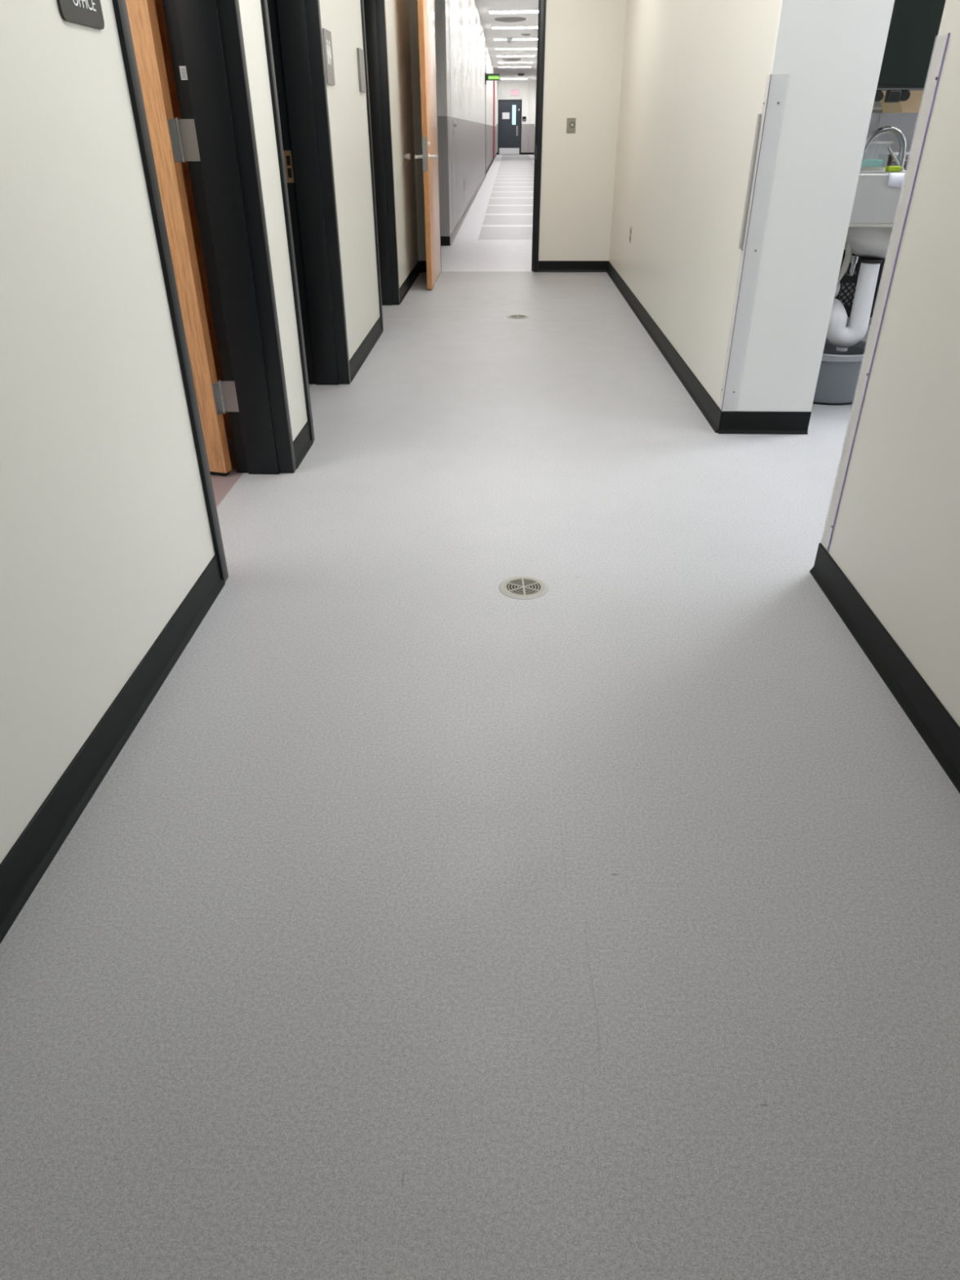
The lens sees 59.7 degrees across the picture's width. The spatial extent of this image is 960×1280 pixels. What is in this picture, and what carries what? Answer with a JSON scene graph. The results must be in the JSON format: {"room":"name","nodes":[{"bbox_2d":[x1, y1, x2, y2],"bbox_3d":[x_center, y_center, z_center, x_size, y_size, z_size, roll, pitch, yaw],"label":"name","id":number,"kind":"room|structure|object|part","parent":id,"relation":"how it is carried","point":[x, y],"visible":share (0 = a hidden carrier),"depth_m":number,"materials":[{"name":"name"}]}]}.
{"room":"corridor","nodes":[
{"label":"corridor","id":0,"kind":"room"},
{"bbox_2d":[0,0,418,863],"bbox_3d":[-0.924,-1.928,2.781,0.220,2.900,11.897,1,31,2],"label":"wall","id":1,"kind":"structure","parent":0,"point":[105,530],"depth_m":1.85,"materials":[{"name":"beige paint"}]},
{"bbox_2d":[56,0,104,29],"bbox_3d":[-0.846,-1.425,1.723,0.007,0.257,0.208,1,31,2],"label":"sign","id":2,"kind":"object","parent":1,"relation":"attached to","point":[89,13],"visible":1,"depth_m":1.78,"materials":[{"name":"grey plastic"}]},
{"bbox_2d":[0,554,225,943],"bbox_3d":[-0.906,1.069,0.553,0.016,0.105,4.975,1,31,2],"label":"baseboard","id":3,"kind":"structure","parent":1,"relation":"attached to","point":[28,859],"depth_m":1.86,"materials":[{"name":"black rubber"}]},
{"bbox_2d":[293,421,313,469],"bbox_3d":[-0.793,-0.874,3.736,0.016,0.105,0.353,1,31,2],"label":"baseboard","id":4,"kind":"structure","parent":1,"relation":"attached to","point":[303,442],"depth_m":3.74,"materials":[{"name":"black rubber"}]},
{"bbox_2d":[322,27,334,85],"bbox_3d":[-0.757,-2.919,4.194,0.010,0.225,0.200,1,31,2],"label":"restroom sign","id":5,"kind":"object","parent":1,"relation":"attached to","point":[326,34],"visible":1,"depth_m":4.17,"materials":[{"name":"grey plastic"}]},
{"bbox_2d":[356,48,366,93],"bbox_3d":[-0.722,-3.471,5.104,0.015,0.219,0.190,1,31,2],"label":"restroom sign","id":6,"kind":"object","parent":1,"relation":"attached to","point":[360,53],"visible":1,"depth_m":5.07,"materials":[{"name":"grey plastic"}]},
{"bbox_2d":[349,316,382,382],"bbox_3d":[-0.732,-1.911,5.435,0.016,0.105,1.420,1,31,2],"label":"baseboard","id":7,"kind":"structure","parent":1,"relation":"attached to","point":[356,362],"depth_m":5.35,"materials":[{"name":"black rubber"}]},
{"bbox_2d":[404,152,410,160],"bbox_3d":[-0.631,-4.205,7.278,0.058,0.060,0.060,1,31,2],"label":"bumper cover","id":8,"kind":"object","parent":1,"relation":"attached to","point":[407,156],"visible":1,"depth_m":7.26,"materials":[{"name":"silver metal"}]},
{"bbox_2d":[399,261,420,303],"bbox_3d":[-0.649,-3.349,7.791,0.016,0.105,1.852,1,31,2],"label":"baseboard","id":9,"kind":"structure","parent":1,"relation":"attached to","point":[406,285],"depth_m":7.68,"materials":[{"name":"black rubber"}]},
{"bbox_2d":[434,0,496,236],"bbox_3d":[-0.743,-17.397,27.523,1.985,3.530,46.163,1,31,2],"label":"wall","id":10,"kind":"structure","parent":0,"point":[463,59],"depth_m":12.55,"materials":[{"name":"paint"}]},
{"bbox_2d":[440,236,449,245],"bbox_3d":[-1.312,-5.026,10.543,1.865,0.105,0.016,1,31,2],"label":"baseboard","id":11,"kind":"structure","parent":10,"relation":"attached to","point":[445,241],"depth_m":10.52,"materials":[{"name":"black rubber"}]},
{"bbox_2d":[449,153,496,245],"bbox_3d":[0.286,-16.480,29.301,0.036,0.105,44.020,1,31,2],"label":"baseboard","id":12,"kind":"structure","parent":10,"relation":"attached to","point":[460,222],"depth_m":14.53,"materials":[{"name":"grey rubber"}]},
{"bbox_2d":[484,72,499,84],"bbox_3d":[0.352,-16.301,24.310,0.430,0.280,0.280,1,31,2],"label":"sign","id":13,"kind":"object","parent":10,"relation":"attached to","point":[488,77],"visible":0.96,"depth_m":24.25,"materials":[{"name":"green plastic"}]},
{"bbox_3d":[0.371,-16.327,24.276,0.390,0.160,0.050,1,31,2],"label":"frame","id":14,"kind":"part","parent":13,"relation":"part of","materials":[{"name":"green"}]},
{"bbox_3d":[0.402,-16.318,24.280,0.330,0.090,0.070,1,31,2],"label":"panel","id":15,"kind":"part","parent":13,"relation":"part of","materials":[{"name":"green plastic"}]},
{"bbox_2d":[493,80,494,158],"bbox_3d":[0.622,-23.595,37.910,0.050,3.080,0.300,1,31,2],"label":"trim","id":16,"kind":"structure","parent":10,"relation":"attached to","point":[493,81],"depth_m":37.68,"materials":[{"name":"red paint"}]},
{"bbox_2d":[0,154,959,1279],"bbox_3d":[0.959,-12.715,23.324,8.700,0.100,58.300,1,31,2],"label":"floor","id":17,"kind":"structure","parent":0,"point":[423,920],"depth_m":1.62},
{"bbox_2d":[506,314,528,319],"bbox_3d":[0.295,-2.517,6.523,0.176,0.009,0.176,1,31,2],"label":"floor drain","id":18,"kind":"object","parent":17,"relation":"in","point":[516,316],"visible":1,"depth_m":6.51,"materials":[{"name":"grey metal"}]},
{"bbox_2d":[498,576,548,599],"bbox_3d":[0.139,-0.167,2.672,0.160,0.008,0.160,1,31,2],"label":"floor drain","id":19,"kind":"object","parent":17,"relation":"in","point":[522,588],"visible":1,"depth_m":2.67,"materials":[{"name":"grey"}]},
{"bbox_2d":[506,578,540,595],"bbox_3d":[0.139,-0.167,2.672,0.131,0.002,0.131,-23,38,-33],"label":"drain grate","id":20,"kind":"object","parent":19,"relation":"in","point":[514,586],"depth_m":2.67,"materials":[{"name":"silver"}]},
{"bbox_2d":[813,337,867,405],"bbox_3d":[1.880,-1.456,4.521,0.468,0.262,0.468,1,31,2],"label":"waste bin","id":21,"kind":"object","parent":17,"relation":"on","point":[839,373],"visible":0.34,"depth_m":4.36,"materials":[{"name":"grey plastic"}]},
{"bbox_2d":[845,317,873,342],"bbox_3d":[2.139,-1.737,4.900,0.680,0.345,0.400,1,31,2],"label":"storage box","id":22,"kind":"object","parent":17,"relation":"on","point":[865,338],"visible":0.02,"depth_m":4.69,"materials":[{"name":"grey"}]},
{"bbox_3d":[2.138,-1.869,4.819,0.680,0.035,0.400,1,31,2],"label":"lid","id":23,"kind":"part","parent":22,"relation":"part of","materials":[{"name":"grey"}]},
{"bbox_2d":[834,248,886,317],"bbox_3d":[2.138,-2.021,4.735,0.372,0.309,0.346,1,31,2],"label":"crate","id":24,"kind":"object","parent":22,"relation":"on","point":[845,279],"visible":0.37,"depth_m":4.59,"materials":[{"name":"black plastic"}]},
{"bbox_2d":[838,283,856,306],"bbox_3d":[2.136,-2.008,4.758,0.325,0.244,0.280,1,31,2],"label":"bag","id":25,"kind":"object","parent":24,"relation":"in","point":[849,287],"visible":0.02,"depth_m":4.65,"materials":[{"name":"white"}]},
{"bbox_2d":[475,0,538,80],"bbox_3d":[0.380,-18.963,26.597,4.240,0.100,46.283,1,31,2],"label":"ceiling","id":26,"kind":"structure","parent":0,"point":[488,20],"depth_m":23.65,"materials":[{"name":"paint"}]},
{"bbox_2d":[506,36,512,43],"bbox_3d":[0.859,-17.462,24.357,0.200,0.130,0.200,1,31,2],"label":"smoke detector","id":27,"kind":"object","parent":26,"relation":"attached to","point":[509,39],"visible":1,"depth_m":24.29,"materials":[{"name":"white plastic"}]},
{"bbox_2d":[494,17,525,22],"bbox_3d":[0.733,-14.997,20.240,0.760,0.050,0.760,1,31,2],"label":"ceiling vent","id":28,"kind":"object","parent":26,"relation":"in","point":[500,19],"visible":1,"depth_m":20.05,"materials":[{"name":"grey metal"}]},
{"bbox_2d":[502,57,520,61],"bbox_3d":[1.195,-22.078,31.841,0.720,0.050,0.720,1,31,2],"label":"ceiling vent","id":29,"kind":"object","parent":26,"relation":"in","point":[508,59],"visible":1,"depth_m":31.66,"materials":[{"name":"grey metal"}]},
{"bbox_2d":[488,8,537,13],"bbox_3d":[0.896,-14.200,18.904,1.400,0.020,0.540,1,31,2],"label":"recessed light","id":30,"kind":"object","parent":26,"relation":"in","point":[527,11],"visible":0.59,"depth_m":18.93,"materials":[{"name":"white plastic"}]},
{"bbox_2d":[489,10,537,13],"bbox_3d":[0.896,-14.202,18.902,1.360,0.010,0.500,1,31,2],"label":"diffuser","id":31,"kind":"object","parent":30,"relation":"attached to","point":[491,11],"depth_m":18.95,"materials":[{"name":"white"}]},
{"bbox_2d":[500,78,527,79],"bbox_3d":[1.788,-29.536,44.029,1.400,0.020,0.540,1,31,2],"label":"recessed light","id":32,"kind":"object","parent":26,"relation":"in","point":[500,78],"visible":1,"depth_m":44.09,"materials":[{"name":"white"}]},
{"bbox_2d":[491,25,537,29],"bbox_3d":[1.000,-15.996,21.847,1.400,0.020,0.540,1,31,2],"label":"recessed light","id":33,"kind":"object","parent":26,"relation":"in","point":[524,26],"visible":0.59,"depth_m":21.83,"materials":[{"name":"white plastic"}]},
{"bbox_2d":[492,26,537,28],"bbox_3d":[1.000,-15.999,21.846,1.360,0.010,0.500,1,31,2],"label":"diffuser","id":34,"kind":"object","parent":33,"relation":"attached to","point":[492,27],"depth_m":21.92,"materials":[{"name":"white"}]},
{"bbox_2d":[493,37,537,40],"bbox_3d":[1.102,-17.741,24.706,1.400,0.020,0.540,1,31,2],"label":"recessed light","id":35,"kind":"object","parent":26,"relation":"in","point":[500,38],"visible":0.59,"depth_m":24.60,"materials":[{"name":"white plastic"}]},
{"bbox_2d":[494,38,537,39],"bbox_3d":[1.102,-17.743,24.704,1.360,0.010,0.500,1,31,2],"label":"diffuser","id":36,"kind":"object","parent":35,"relation":"attached to","point":[495,38],"depth_m":24.70,"materials":[{"name":"white plastic"}]},
{"bbox_2d":[498,66,531,67],"bbox_3d":[1.494,-24.485,35.754,1.400,0.020,0.540,1,31,2],"label":"recessed light","id":37,"kind":"object","parent":26,"relation":"in","point":[499,66],"visible":1,"depth_m":35.70,"materials":[{"name":"white plastic"}]},
{"bbox_2d":[497,61,533,62],"bbox_3d":[1.405,-22.949,33.237,1.400,0.020,0.540,1,31,2],"label":"recessed light","id":38,"kind":"object","parent":26,"relation":"in","point":[498,61],"visible":1,"depth_m":33.13,"materials":[{"name":"white plastic"}]},
{"bbox_2d":[497,62,532,62],"bbox_3d":[1.405,-22.951,33.235,1.360,0.010,0.500,1,31,2],"label":"diffuser","id":39,"kind":"object","parent":38,"relation":"attached to","point":[498,62],"depth_m":33.32,"materials":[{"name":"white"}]},
{"bbox_2d":[496,54,535,57],"bbox_3d":[1.302,-21.178,30.336,1.400,0.020,0.540,1,31,2],"label":"recessed light","id":40,"kind":"object","parent":26,"relation":"in","point":[497,55],"visible":1,"depth_m":30.33,"materials":[{"name":"white plastic"}]},
{"bbox_2d":[497,55,534,56],"bbox_3d":[1.302,-21.180,30.335,1.360,0.010,0.500,1,31,2],"label":"diffuser","id":41,"kind":"object","parent":40,"relation":"attached to","point":[497,55],"depth_m":30.35,"materials":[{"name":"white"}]},
{"bbox_2d":[495,47,537,49],"bbox_3d":[1.206,-19.538,27.649,1.400,0.020,0.540,1,31,2],"label":"recessed light","id":42,"kind":"object","parent":26,"relation":"in","point":[501,48],"visible":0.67,"depth_m":27.59,"materials":[{"name":"white"}]},
{"bbox_2d":[496,48,537,49],"bbox_3d":[1.206,-19.540,27.647,1.360,0.010,0.500,1,31,2],"label":"diffuser","id":43,"kind":"object","parent":42,"relation":"attached to","point":[496,48],"depth_m":27.72,"materials":[{"name":"white"}]},
{"bbox_2d":[496,80,535,152],"bbox_3d":[1.998,-29.422,47.210,2.415,3.530,0.120,1,31,2],"label":"wall","id":44,"kind":"structure","parent":0,"point":[526,89],"depth_m":46.74,"materials":[{"name":"paint"}]},
{"bbox_2d":[497,99,521,155],"bbox_3d":[1.683,-29.034,47.411,1.325,2.660,0.200,1,31,2],"label":"door","id":45,"kind":"structure","parent":44,"relation":"in","point":[509,111],"depth_m":47.36,"materials":[{"name":"black metal"}]},
{"bbox_3d":[1.677,-28.036,47.992,1.145,0.310,0.008,1,31,2],"label":"kick plate","id":46,"kind":"part","parent":45,"relation":"part of","materials":[{"name":"white metal"}]},
{"bbox_3d":[2.104,-28.865,47.429,0.100,0.490,0.080,1,31,2],"label":"pull handle","id":47,"kind":"part","parent":45,"relation":"part of","materials":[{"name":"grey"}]},
{"bbox_2d":[510,89,519,95],"bbox_3d":[1.938,-30.419,46.502,0.480,0.290,0.053,1,31,2],"label":"exit sign","id":48,"kind":"object","parent":44,"relation":"attached to","point":[513,92],"visible":1,"depth_m":46.48,"materials":[{"name":"white"}]},
{"bbox_2d":[520,152,533,154],"bbox_3d":[2.719,-27.916,48.024,0.740,0.105,0.016,1,31,2],"label":"baseboard","id":49,"kind":"structure","parent":44,"relation":"attached to","point":[521,153],"depth_m":48.02,"materials":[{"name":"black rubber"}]},
{"bbox_2d":[408,0,626,261],"bbox_3d":[0.514,-5.315,7.717,2.735,3.530,0.140,1,31,2],"label":"wall","id":50,"kind":"structure","parent":0,"point":[584,39],"depth_m":7.90,"materials":[{"name":"beige paint"}]},
{"bbox_2d":[418,260,426,271],"bbox_3d":[-0.549,-3.826,8.572,0.159,0.105,0.016,1,31,2],"label":"baseboard","id":51,"kind":"structure","parent":50,"relation":"attached to","point":[423,268],"depth_m":8.57,"materials":[{"name":"black rubber"}]},
{"bbox_2d":[414,0,546,288],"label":"door","id":52,"kind":"structure","parent":50,"relation":"in","point":[426,8],"depth_m":7.51,"materials":[{"name":"brown wood"}]},
{"bbox_3d":[-0.517,-4.136,7.161,0.076,0.051,0.146,1,31,2],"label":"lever handle","id":53,"kind":"part","parent":52,"relation":"part of","materials":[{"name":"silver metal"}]},
{"bbox_3d":[-0.397,-4.134,7.157,0.076,0.051,0.146,1,31,2],"label":"lever handle","id":54,"kind":"part","parent":52,"relation":"part of","materials":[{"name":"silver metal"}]},
{"bbox_2d":[566,118,576,133],"bbox_3d":[0.860,-4.854,7.896,0.085,0.122,0.014,1,31,2],"label":"switch","id":55,"kind":"object","parent":50,"relation":"attached to","point":[571,122],"visible":1,"depth_m":7.90,"materials":[{"name":"silver metal"}]},
{"bbox_2d":[537,261,608,272],"bbox_3d":[0.952,-3.807,8.530,0.714,0.105,0.016,1,31,2],"label":"baseboard","id":56,"kind":"structure","parent":50,"relation":"attached to","point":[543,266],"depth_m":8.53,"materials":[{"name":"black rubber"}]},
{"bbox_2d":[533,80,536,152],"bbox_3d":[2.443,-17.356,27.434,0.120,3.530,46.163,1,31,2],"label":"wall","id":57,"kind":"structure","parent":0,"point":[535,80],"depth_m":46.46,"materials":[{"name":"paint"}]},
{"bbox_2d":[608,0,781,408],"bbox_3d":[1.283,-3.621,5.540,0.120,2.900,5.292,1,31,2],"label":"wall","id":58,"kind":"structure","parent":0,"point":[696,73],"depth_m":4.70,"materials":[{"name":"beige paint"}]},
{"bbox_2d":[629,226,631,243],"bbox_3d":[1.257,-3.386,6.996,0.008,0.120,0.070,1,31,2],"label":"power outlet","id":59,"kind":"object","parent":58,"relation":"attached to","point":[630,233],"visible":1,"depth_m":6.98,"materials":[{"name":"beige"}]},
{"bbox_2d":[606,261,721,432],"bbox_3d":[1.220,-2.423,6.261,0.016,0.105,5.312,1,31,2],"label":"baseboard","id":60,"kind":"structure","parent":58,"relation":"attached to","point":[701,397],"depth_m":5.12,"materials":[{"name":"black rubber"}]},
{"bbox_2d":[720,0,894,411],"bbox_3d":[1.354,-2.272,3.330,0.418,2.900,0.160,1,31,2],"label":"wall","id":61,"kind":"structure","parent":0,"point":[828,55],"depth_m":3.48,"materials":[{"name":"white paint"}]},
{"bbox_2d":[721,74,779,409],"bbox_3d":[1.174,-1.670,3.651,0.083,1.321,0.080,1,31,2],"label":"guard","id":62,"kind":"object","parent":61,"relation":"attached to","point":[759,115],"visible":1,"depth_m":3.52,"materials":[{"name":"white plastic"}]},
{"bbox_2d":[717,411,811,434],"bbox_3d":[1.353,-1.033,3.983,0.424,0.105,0.016,1,31,2],"label":"baseboard","id":63,"kind":"structure","parent":61,"relation":"attached to","point":[730,422],"depth_m":3.98,"materials":[{"name":"black rubber"}]},
{"bbox_2d":[821,0,959,727],"bbox_3d":[1.080,-0.131,-0.177,0.120,2.900,5.100,1,31,2],"label":"wall","id":64,"kind":"structure","parent":0,"point":[895,537],"depth_m":2.08,"materials":[{"name":"beige paint"}]},
{"bbox_2d":[813,542,820,566],"bbox_3d":[1.160,-0.270,2.734,0.126,0.105,0.016,1,31,2],"label":"baseboard","id":65,"kind":"structure","parent":64,"relation":"attached to","point":[819,543],"depth_m":2.73,"materials":[{"name":"black rubber"}]},
{"bbox_2d":[809,542,959,793],"bbox_3d":[1.017,1.060,0.556,0.016,0.105,5.106,1,31,2],"label":"baseboard","id":66,"kind":"structure","parent":64,"relation":"attached to","point":[940,731],"depth_m":2.17,"materials":[{"name":"black rubber"}]},
{"bbox_2d":[826,32,950,551],"bbox_3d":[1.129,-0.865,2.324,0.071,1.329,0.071,1,31,2],"label":"guard","id":67,"kind":"object","parent":64,"relation":"attached to","point":[937,78],"visible":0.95,"depth_m":2.22,"materials":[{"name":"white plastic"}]},
{"bbox_3d":[-2.615,-1.949,2.828,3.165,2.900,11.897,1,31,2],"label":"wall","id":68,"kind":"structure","parent":0,"visible":0},
{"bbox_2d":[111,0,296,582],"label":"door","id":69,"kind":"structure","parent":68,"relation":"in","point":[215,135],"depth_m":3.00,"materials":[{"name":"brown wood"}]},
{"bbox_2d":[154,0,351,442],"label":"door","id":70,"kind":"structure","parent":68,"relation":"in","point":[294,44],"depth_m":4.16,"materials":[{"name":"black wood"}]},
{"bbox_3d":[-0.971,-2.404,4.251,0.040,0.142,0.002,1,31,2],"label":"strike plate","id":71,"kind":"part","parent":70,"relation":"part of","materials":[{"name":"gold metal"}]},
{"bbox_3d":[-0.890,-2.273,3.740,0.240,2.490,1.105,1,31,2],"label":"frame","id":72,"kind":"part","parent":70,"relation":"part of","materials":[{"name":"black metal"}]},
{"bbox_2d":[360,0,399,330],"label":"door","id":73,"kind":"structure","parent":68,"relation":"in","point":[372,11],"depth_m":6.30,"materials":[{"name":"black wood"}]},
{"bbox_3d":[2.985,-2.983,4.484,3.357,2.900,0.100,1,31,2],"label":"wall","id":74,"kind":"structure","parent":0,"visible":0},
{"bbox_2d":[844,167,906,257],"bbox_3d":[2.175,-2.224,4.338,1.450,0.374,0.959,1,31,2],"label":"sink","id":75,"kind":"object","parent":74,"relation":"attached to","point":[876,203],"visible":0.27,"depth_m":3.94,"materials":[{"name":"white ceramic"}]},
{"bbox_2d":[837,242,852,282],"bbox_3d":[1.814,-1.891,4.220,0.099,0.216,0.032,1,31,2],"label":"supply hose","id":76,"kind":"object","parent":75,"relation":"hanging from","point":[848,253],"visible":0.67,"depth_m":4.20,"materials":[{"name":"grey"}]},
{"bbox_2d":[845,255,858,275],"bbox_3d":[1.912,-1.919,4.293,0.045,0.091,0.037,1,31,2],"label":"valve","id":77,"kind":"object","parent":75,"relation":"attached to","point":[854,260],"visible":0.95,"depth_m":4.29,"materials":[{"name":"silver metal"}]},
{"bbox_2d":[826,257,882,351],"bbox_3d":[1.882,-1.905,4.601,0.269,0.440,0.852,1,31,2],"label":"drain pipe","id":78,"kind":"object","parent":75,"relation":"attached to","point":[842,337],"visible":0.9,"depth_m":4.28,"materials":[{"name":"white plastic"}]},
{"bbox_3d":[2.073,-2.018,4.180,0.524,0.188,0.393,1,31,2],"label":"bowl","id":79,"kind":"part","parent":75,"relation":"part of","materials":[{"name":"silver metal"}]},
{"bbox_2d":[860,141,893,169],"bbox_3d":[1.882,-2.429,4.199,0.276,0.123,0.178,1,31,2],"label":"plastic tub","id":80,"kind":"object","parent":75,"relation":"on","point":[867,164],"visible":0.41,"depth_m":4.15,"materials":[{"name":"teal plastic"}]},
{"bbox_2d":[863,125,906,171],"bbox_3d":[1.971,-2.387,4.065,0.234,0.190,0.061,-1,31,-1],"label":"faucet","id":81,"kind":"object","parent":75,"relation":"on","point":[895,131],"visible":0.83,"depth_m":4.04,"materials":[{"name":"silver metal"}]},
{"bbox_3d":[1.964,-2.421,4.055,0.221,0.121,0.030,1,31,2],"label":"spout","id":82,"kind":"part","parent":81,"relation":"part of","materials":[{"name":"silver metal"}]},
{"bbox_3d":[2.012,-2.350,4.066,0.089,0.083,0.020,-10,33,-15],"label":"handle","id":83,"kind":"part","parent":81,"relation":"part of","materials":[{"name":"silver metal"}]},
{"bbox_2d":[884,165,901,171],"bbox_3d":[2.008,-2.290,4.066,0.060,0.022,0.045,1,31,2],"label":"sponge","id":84,"kind":"object","parent":75,"relation":"on","point":[888,168],"visible":1,"depth_m":4.05,"materials":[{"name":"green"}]},
{"bbox_2d":[877,152,911,167],"bbox_3d":[2.367,-2.558,4.457,0.440,0.071,0.188,1,31,2],"label":"dish rack","id":85,"kind":"object","parent":75,"relation":"on","point":[886,159],"visible":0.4,"depth_m":4.42,"materials":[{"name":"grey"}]},
{"bbox_2d":[887,173,906,187],"bbox_3d":[1.958,-2.123,3.875,0.155,0.070,0.058,1,31,2],"label":"cloth","id":86,"kind":"object","parent":75,"relation":"on","point":[895,180],"visible":0.48,"depth_m":3.85,"materials":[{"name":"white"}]},
{"bbox_2d":[871,112,882,159],"bbox_3d":[2.171,-2.733,4.598,0.010,0.560,0.015,1,31,2],"label":"trim","id":87,"kind":"structure","parent":74,"relation":"attached to","point":[881,114],"depth_m":4.58,"materials":[{"name":"white paint"}]},
{"bbox_2d":[871,101,883,112],"bbox_3d":[2.185,-3.162,4.093,1.740,0.982,0.405,1,31,2],"label":"upper cabinet","id":88,"kind":"object","parent":74,"relation":"attached to","point":[877,108],"visible":0.02,"depth_m":4.17,"materials":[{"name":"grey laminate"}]},
{"bbox_3d":[2.187,-2.750,4.350,1.740,0.012,0.395,1,31,2],"label":"panel","id":89,"kind":"part","parent":88,"relation":"part of","materials":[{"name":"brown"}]},
{"bbox_2d":[880,90,924,113],"bbox_3d":[2.041,-2.616,4.051,0.142,0.108,0.241,1,31,2],"label":"cardboard box","id":90,"kind":"object","parent":88,"relation":"attached to","point":[913,104],"visible":0.41,"depth_m":3.97,"materials":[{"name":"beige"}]},
{"bbox_2d":[874,0,946,102],"bbox_3d":[1.868,-2.860,3.812,0.550,0.702,0.403,1,31,2],"label":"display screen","id":91,"kind":"object","parent":88,"relation":"attached to","point":[914,24],"visible":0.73,"depth_m":3.72,"materials":[{"name":"black plastic"}]},
{"bbox_3d":[1.822,-2.496,3.835,0.040,0.047,0.045,1,31,2],"label":"knob","id":92,"kind":"part","parent":91,"relation":"part of","materials":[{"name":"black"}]},
{"bbox_3d":[1.863,-2.793,3.656,0.550,0.654,0.060,1,31,2],"label":"casing","id":93,"kind":"part","parent":91,"relation":"part of","materials":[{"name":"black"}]},
{"bbox_3d":[1.939,-2.495,3.832,0.044,0.047,0.045,1,31,2],"label":"knob","id":94,"kind":"part","parent":91,"relation":"part of","materials":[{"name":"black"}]},
{"bbox_2d":[862,112,919,165],"bbox_3d":[2.193,-2.734,4.599,1.740,0.560,0.012,1,31,2],"label":"wall panel","id":95,"kind":"object","parent":74,"relation":"attached to","point":[907,122],"depth_m":4.57,"materials":[{"name":"white"}]}
]}

